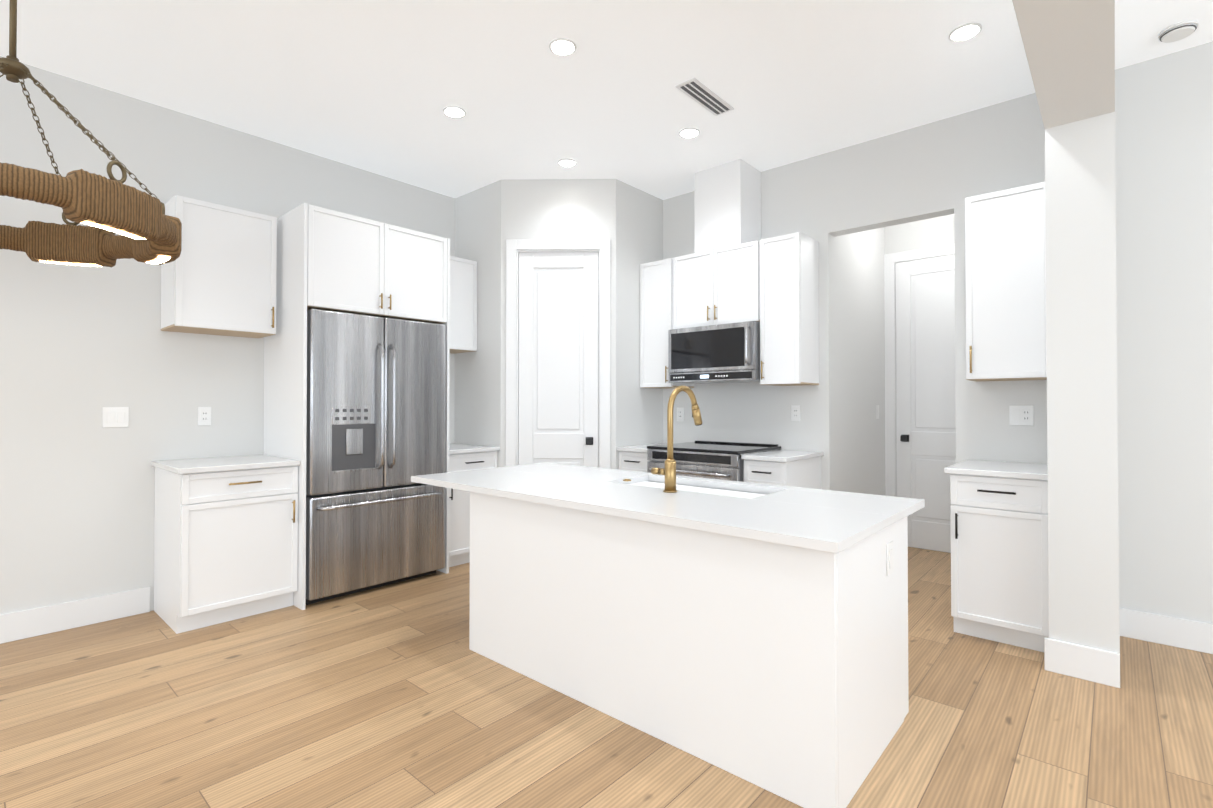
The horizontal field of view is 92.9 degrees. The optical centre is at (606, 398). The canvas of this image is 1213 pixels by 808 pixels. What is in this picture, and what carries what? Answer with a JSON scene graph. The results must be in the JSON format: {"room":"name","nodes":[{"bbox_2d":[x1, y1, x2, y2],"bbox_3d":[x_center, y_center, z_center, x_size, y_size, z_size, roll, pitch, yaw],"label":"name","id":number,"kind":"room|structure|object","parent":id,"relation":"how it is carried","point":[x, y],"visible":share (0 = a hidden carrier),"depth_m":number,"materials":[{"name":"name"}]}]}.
{"room":"kitchen","nodes":[
{"label":"kitchen","id":0,"kind":"room"},
{"bbox_2d":[0,56,455,614],"bbox_3d":[-3.538,-0.258,2.513,0.120,2.990,9.288,-1,-1,41],"label":"wall","id":1,"kind":"structure","parent":0,"point":[77,495],"depth_m":3.26,"materials":[{"name":"grey paint"}]},
{"bbox_2d":[0,587,149,643],"bbox_3d":[-4.616,1.150,1.171,0.016,0.145,5.872,-1,-1,41],"label":"baseboard","id":2,"kind":"structure","parent":1,"relation":"attached to","point":[23,624],"depth_m":3.12,"materials":[{"name":"white paint"}]},
{"bbox_2d":[102,407,128,427],"bbox_3d":[-2.782,0.105,3.267,0.009,0.115,0.116,-1,-1,41],"label":"switch plate","id":3,"kind":"object","parent":1,"relation":"attached to","point":[115,416],"visible":1,"depth_m":3.26,"materials":[{"name":"white plastic"}]},
{"bbox_2d":[198,407,210,424],"bbox_3d":[-2.501,0.108,3.585,0.009,0.115,0.070,-1,-1,41],"label":"electrical outlet plate","id":4,"kind":"object","parent":1,"relation":"attached to","point":[204,415],"visible":1,"depth_m":3.58,"materials":[{"name":"white plastic"}]},
{"bbox_2d":[161,195,276,337],"bbox_3d":[-2.341,-0.770,3.503,0.366,0.735,0.520,-1,-1,41],"label":"upper cabinet","id":5,"kind":"object","parent":1,"relation":"attached to","point":[218,276],"visible":1,"depth_m":3.39,"materials":[{"name":"white wood"}]},
{"bbox_2d":[307,204,446,323],"bbox_3d":[-1.694,-0.852,3.994,0.688,0.610,0.958,-1,-1,41],"label":"upper cabinet","id":6,"kind":"object","parent":1,"relation":"attached to","point":[360,265],"visible":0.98,"depth_m":3.75,"materials":[{"name":"white wood"}]},
{"bbox_2d":[450,256,476,353],"bbox_3d":[-1.326,-0.760,4.654,0.366,0.740,0.472,-1,-1,41],"label":"upper cabinet","id":7,"kind":"object","parent":1,"relation":"attached to","point":[463,305],"visible":0.27,"depth_m":4.64,"materials":[{"name":"white wood"}]},
{"bbox_2d":[452,180,500,466],"bbox_3d":[-1.036,-0.234,4.781,0.630,2.990,0.100,-1,-1,41],"label":"wall","id":8,"kind":"structure","parent":0,"point":[476,376],"depth_m":4.70,"materials":[{"name":"grey paint"}]},
{"bbox_2d":[500,179,615,468],"bbox_3d":[-0.378,-0.236,4.578,0.908,2.990,0.100,0,-1,1],"label":"wall","id":9,"kind":"structure","parent":0,"point":[558,208],"depth_m":4.54,"materials":[{"name":"grey paint"}]},
{"bbox_2d":[506,239,609,468],"bbox_3d":[-0.379,0.004,4.568,0.820,2.510,0.116,0,-1,1],"label":"door frame","id":10,"kind":"structure","parent":9,"relation":"attached to","point":[515,247],"depth_m":4.52,"materials":[{"name":"white paint"}]},
{"bbox_2d":[518,252,598,467],"bbox_3d":[-0.379,0.047,4.524,0.630,2.410,0.097,0,-1,1],"label":"pantry door","id":11,"kind":"structure","parent":9,"relation":"in","point":[558,347],"depth_m":4.54,"materials":[{"name":"white paint"}]},
{"bbox_2d":[0,547,1212,807],"bbox_3d":[0.278,1.240,0.019,9.120,0.060,10.620,-1,-1,41],"label":"floor","id":12,"kind":"structure","parent":0,"point":[398,695],"depth_m":2.17,"materials":[{"name":"brown wood"}]},
{"bbox_2d":[154,466,297,633],"bbox_3d":[-2.236,0.822,3.401,0.636,0.850,0.575,-1,-1,41],"label":"base cabinet","id":13,"kind":"object","parent":12,"relation":"on","point":[225,546],"visible":0.98,"depth_m":3.20,"materials":[{"name":"white wood"}]},
{"bbox_2d":[151,455,299,473],"bbox_3d":[-2.247,0.381,3.401,0.625,0.029,0.595,-1,-1,41],"label":"countertop","id":14,"kind":"structure","parent":13,"relation":"on","point":[196,465],"depth_m":3.30,"materials":[{"name":"white stone"}]},
{"bbox_2d":[264,203,307,609],"bbox_3d":[-2.031,0.044,3.629,0.652,2.410,0.020,-1,-1,41],"label":"surround panel","id":15,"kind":"object","parent":12,"relation":"on","point":[285,384],"depth_m":3.53,"materials":[{"name":"white wood"}]},
{"bbox_2d":[306,309,445,604],"bbox_3d":[-1.674,0.360,3.964,0.723,1.785,0.925,-1,-1,41],"label":"fridge","id":16,"kind":"object","parent":12,"relation":"on","point":[375,442],"visible":0.85,"depth_m":3.70,"materials":[{"name":"grey metal"}]},
{"bbox_2d":[437,238,449,573],"bbox_3d":[-1.383,0.052,4.364,0.652,2.410,0.020,-1,-1,41],"label":"surround panel","id":17,"kind":"object","parent":12,"relation":"on","point":[447,339],"depth_m":4.15,"materials":[{"name":"white wood"}]},
{"bbox_2d":[449,451,496,566],"bbox_3d":[-1.224,0.834,4.548,0.636,0.850,0.472,-1,-1,41],"label":"base cabinet","id":18,"kind":"object","parent":12,"relation":"on","point":[459,527],"visible":0.31,"depth_m":4.31,"materials":[{"name":"white wood"}]},
{"bbox_2d":[449,443,499,453],"bbox_3d":[-1.228,0.393,4.557,0.625,0.029,0.474,-1,-1,41],"label":"countertop","id":19,"kind":"structure","parent":18,"relation":"on","point":[454,448],"depth_m":4.44,"materials":[{"name":"white stone"}]},
{"bbox_2d":[619,451,649,471],"bbox_3d":[0.398,0.835,4.634,0.315,0.850,0.636,-1,-1,41],"label":"base cabinet","id":20,"kind":"object","parent":12,"relation":"on","point":[633,461],"visible":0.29,"depth_m":4.43,"materials":[{"name":"white wood"}]},
{"bbox_2d":[617,443,666,452],"bbox_3d":[0.403,0.394,4.641,0.319,0.029,0.625,-1,-1,41],"label":"countertop","id":21,"kind":"structure","parent":20,"relation":"on","point":[638,448],"depth_m":4.46,"materials":[{"name":"white stone"}]},
{"bbox_2d":[469,479,915,807],"bbox_3d":[0.275,0.840,2.578,1.797,0.794,0.848,-1,-1,41],"label":"kitchen island","id":22,"kind":"object","parent":12,"relation":"on","point":[756,634],"depth_m":2.01,"materials":[{"name":"white wood"}]},
{"bbox_2d":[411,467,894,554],"bbox_3d":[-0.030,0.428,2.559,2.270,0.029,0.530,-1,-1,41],"label":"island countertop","id":23,"kind":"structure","parent":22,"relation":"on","point":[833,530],"depth_m":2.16,"materials":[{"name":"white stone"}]},
{"bbox_2d":[503,463,918,522],"bbox_3d":[0.265,0.431,2.893,2.270,0.029,0.360,-1,-1,41],"label":"island countertop","id":24,"kind":"structure","parent":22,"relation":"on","point":[900,508],"depth_m":2.42,"materials":[{"name":"white stone"}]},
{"bbox_2d":[651,385,701,492],"bbox_3d":[0.331,0.176,2.656,0.126,0.472,0.280,-1,-1,41],"label":"faucet","id":25,"kind":"object","parent":24,"relation":"on","point":[669,471],"visible":1,"depth_m":2.54,"materials":[{"name":"gold metal"}]},
{"bbox_2d":[647,440,780,481],"bbox_3d":[0.774,0.797,4.240,0.753,0.917,0.727,-1,-1,41],"label":"range","id":26,"kind":"object","parent":12,"relation":"on","point":[713,460],"visible":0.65,"depth_m":4.00,"materials":[{"name":"metal"}]},
{"bbox_2d":[744,456,821,488],"bbox_3d":[1.200,0.827,3.927,0.290,0.850,0.636,-1,-1,41],"label":"base cabinet","id":27,"kind":"object","parent":12,"relation":"on","point":[804,473],"visible":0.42,"depth_m":3.76,"materials":[{"name":"white wood"}]},
{"bbox_2d":[741,449,823,461],"bbox_3d":[1.211,0.387,3.929,0.312,0.029,0.625,-1,-1,41],"label":"countertop","id":28,"kind":"structure","parent":27,"relation":"on","point":[782,455],"depth_m":3.79,"materials":[{"name":"white stone"}]},
{"bbox_2d":[950,474,1048,651],"bbox_3d":[2.144,0.818,3.094,0.417,0.850,0.636,-1,-1,41],"label":"base cabinet","id":29,"kind":"object","parent":12,"relation":"on","point":[999,562],"visible":0.96,"depth_m":2.89,"materials":[{"name":"white wood"}]},
{"bbox_2d":[944,459,1047,480],"bbox_3d":[2.138,0.378,3.107,0.437,0.029,0.630,-1,-1,41],"label":"countertop","id":30,"kind":"structure","parent":29,"relation":"on","point":[1024,470],"depth_m":2.98,"materials":[{"name":"white stone"}]},
{"bbox_2d":[0,0,1212,199],"bbox_3d":[0.278,-1.809,0.052,9.120,0.060,10.620,-1,-1,41],"label":"ceiling","id":31,"kind":"structure","parent":0,"point":[375,86],"depth_m":3.07,"materials":[{"name":"white paint"}]},
{"bbox_2d":[0,0,181,267],"bbox_3d":[-2.242,-1.183,2.175,1.016,1.146,1.036,-1,-1,41],"label":"chandelier","id":32,"kind":"object","parent":31,"relation":"hanging from","point":[144,226],"visible":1,"depth_m":2.17,"materials":[{"name":"fabric"}]},
{"bbox_2d":[443,106,465,117],"bbox_3d":[-0.923,-1.739,3.497,0.138,0.014,0.138,-1,-1,41],"label":"recessed light","id":33,"kind":"object","parent":31,"relation":"in","point":[453,112],"visible":0.98,"depth_m":3.49,"materials":[{"name":"white paint"}]},
{"bbox_2d":[549,38,576,55],"bbox_3d":[-0.217,-1.745,2.861,0.138,0.014,0.138,-1,-1,41],"label":"recessed light","id":34,"kind":"object","parent":31,"relation":"in","point":[562,47],"visible":1,"depth_m":2.85,"materials":[{"name":"white paint"}]},
{"bbox_2d":[558,159,576,166],"bbox_3d":[-0.289,-1.731,4.231,0.138,0.014,0.138,-1,-1,41],"label":"recessed light","id":35,"kind":"object","parent":31,"relation":"in","point":[567,162],"visible":0.94,"depth_m":4.22,"materials":[{"name":"white paint"}]},
{"bbox_2d":[679,128,699,138],"bbox_3d":[0.541,-1.736,3.766,0.138,0.014,0.138,-1,-1,41],"label":"recessed light","id":36,"kind":"object","parent":31,"relation":"in","point":[687,133],"visible":0.98,"depth_m":3.76,"materials":[{"name":"white paint"}]},
{"bbox_2d":[675,77,734,115],"bbox_3d":[0.575,-1.739,3.336,0.130,0.009,0.440,-1,-1,41],"label":"ceiling vent","id":37,"kind":"object","parent":31,"relation":"in","point":[702,95],"visible":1,"depth_m":3.31,"materials":[{"name":"white metal"}]},
{"bbox_2d":[948,22,981,41],"bbox_3d":[1.710,-1.747,2.748,0.138,0.014,0.138,-1,-1,41],"label":"recessed light","id":38,"kind":"object","parent":31,"relation":"in","point":[965,32],"visible":1,"depth_m":2.75,"materials":[{"name":"white paint"}]},
{"bbox_2d":[1012,0,1114,128],"bbox_3d":[-0.674,-1.531,-0.579,0.242,0.510,8.420,-1,-1,41],"label":"header beam","id":39,"kind":"structure","parent":31,"relation":"attached to","point":[1069,47],"depth_m":2.10,"materials":[{"name":"grey paint"}]},
{"bbox_2d":[1158,20,1197,42],"bbox_3d":[2.710,-1.736,2.733,0.136,0.030,0.136,-1,-1,41],"label":"smoke detector","id":40,"kind":"object","parent":31,"relation":"attached to","point":[1177,31],"visible":1,"depth_m":2.71,"materials":[{"name":"white plastic"}]},
{"bbox_2d":[616,179,663,469],"bbox_3d":[0.239,-0.234,4.783,0.100,2.990,0.610,-1,-1,41],"label":"wall","id":41,"kind":"structure","parent":0,"point":[639,214],"depth_m":4.69,"materials":[{"name":"grey paint"}]},
{"bbox_2d":[598,41,1212,623],"bbox_3d":[2.915,-0.254,2.934,9.000,2.990,0.120,-1,-1,41],"label":"wall","id":42,"kind":"structure","parent":0,"point":[906,190],"depth_m":3.37,"materials":[{"name":"grey paint"}]},
{"bbox_2d":[640,258,693,388],"bbox_3d":[0.488,-0.599,4.751,0.315,1.020,0.366,-1,-1,41],"label":"upper cabinet","id":43,"kind":"object","parent":42,"relation":"attached to","point":[656,301],"visible":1,"depth_m":4.65,"materials":[{"name":"white wood"}]},
{"bbox_2d":[677,407,683,420],"bbox_3d":[0.622,0.132,4.865,0.070,0.115,0.009,-1,-1,41],"label":"electrical outlet plate","id":44,"kind":"object","parent":42,"relation":"attached to","point":[680,413],"visible":1,"depth_m":4.86,"materials":[{"name":"white plastic"}]},
{"bbox_2d":[673,240,759,328],"bbox_3d":[0.891,-0.828,4.397,0.728,0.570,0.366,-1,-1,41],"label":"upper cabinet","id":45,"kind":"object","parent":42,"relation":"attached to","point":[718,286],"visible":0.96,"depth_m":4.27,"materials":[{"name":"white wood"}]},
{"bbox_2d":[668,321,759,383],"bbox_3d":[0.865,-0.331,4.361,0.728,0.410,0.446,-1,-1,41],"label":"microwave","id":46,"kind":"object","parent":45,"relation":"attached to","point":[724,353],"visible":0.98,"depth_m":4.20,"materials":[{"name":"metal"}]},
{"bbox_2d":[694,158,760,252],"bbox_3d":[0.926,-1.423,4.403,0.390,0.616,0.320,-1,-1,41],"label":"chase","id":47,"kind":"structure","parent":42,"relation":"attached to","point":[727,200],"depth_m":4.27,"materials":[{"name":"white paint"}]},
{"bbox_2d":[760,232,818,385],"bbox_3d":[1.278,-0.607,4.053,0.290,1.020,0.366,-1,-1,41],"label":"upper cabinet","id":48,"kind":"object","parent":42,"relation":"attached to","point":[789,309],"visible":1,"depth_m":3.95,"materials":[{"name":"white wood"}]},
{"bbox_2d":[791,405,800,420],"bbox_3d":[1.379,0.105,4.197,0.070,0.115,0.009,-1,-1,41],"label":"electrical outlet plate","id":49,"kind":"object","parent":42,"relation":"attached to","point":[795,412],"visible":1,"depth_m":4.19,"materials":[{"name":"white plastic"}]},
{"bbox_2d":[876,405,878,418],"bbox_3d":[2.282,0.112,4.850,0.009,0.115,0.070,-1,-1,41],"label":"light switch","id":50,"kind":"object","parent":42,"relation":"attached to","point":[877,411],"visible":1,"depth_m":4.84,"materials":[{"name":"white plastic"}]},
{"bbox_2d":[884,243,953,496],"bbox_3d":[2.808,-0.002,4.707,1.000,2.525,0.020,-1,-1,41],"label":"door frame","id":51,"kind":"structure","parent":42,"relation":"attached to","point":[891,260],"depth_m":5.00,"materials":[{"name":"white paint"}]},
{"bbox_2d":[896,255,955,552],"bbox_3d":[2.788,0.040,4.684,0.810,2.430,0.078,-1,-1,41],"label":"hall door","id":52,"kind":"structure","parent":42,"relation":"in","point":[925,371],"depth_m":4.82,"materials":[{"name":"white paint"}]},
{"bbox_2d":[965,182,1046,381],"bbox_3d":[2.245,-0.616,3.201,0.387,1.020,0.366,-1,-1,41],"label":"upper cabinet","id":53,"kind":"object","parent":42,"relation":"attached to","point":[1005,249],"visible":0.94,"depth_m":3.10,"materials":[{"name":"white wood"}]},
{"bbox_2d":[1009,405,1033,425],"bbox_3d":[2.384,0.096,3.311,0.116,0.115,0.009,-1,-1,41],"label":"electrical outlet plate","id":54,"kind":"object","parent":42,"relation":"attached to","point":[1021,414],"visible":1,"depth_m":3.31,"materials":[{"name":"white plastic"}]},
{"bbox_2d":[1119,608,1212,653],"bbox_3d":[4.468,1.153,1.457,4.738,0.145,0.016,-1,-1,41],"label":"baseboard","id":55,"kind":"structure","parent":42,"relation":"attached to","point":[1140,625],"depth_m":2.90,"materials":[{"name":"white paint"}]},
{"bbox_2d":[1040,68,1123,652],"bbox_3d":[2.352,-0.255,2.839,0.242,2.990,0.730,-1,-1,41],"label":"column","id":56,"kind":"structure","parent":0,"point":[1118,437],"depth_m":2.57,"materials":[{"name":"grey paint"}]},
{"bbox_2d":[1044,638,1119,687],"bbox_3d":[2.100,1.165,2.549,0.258,0.145,0.016,-1,-1,41],"label":"baseboard","id":57,"kind":"structure","parent":56,"relation":"attached to","point":[1100,666],"depth_m":2.54,"materials":[{"name":"white paint"}]}
]}

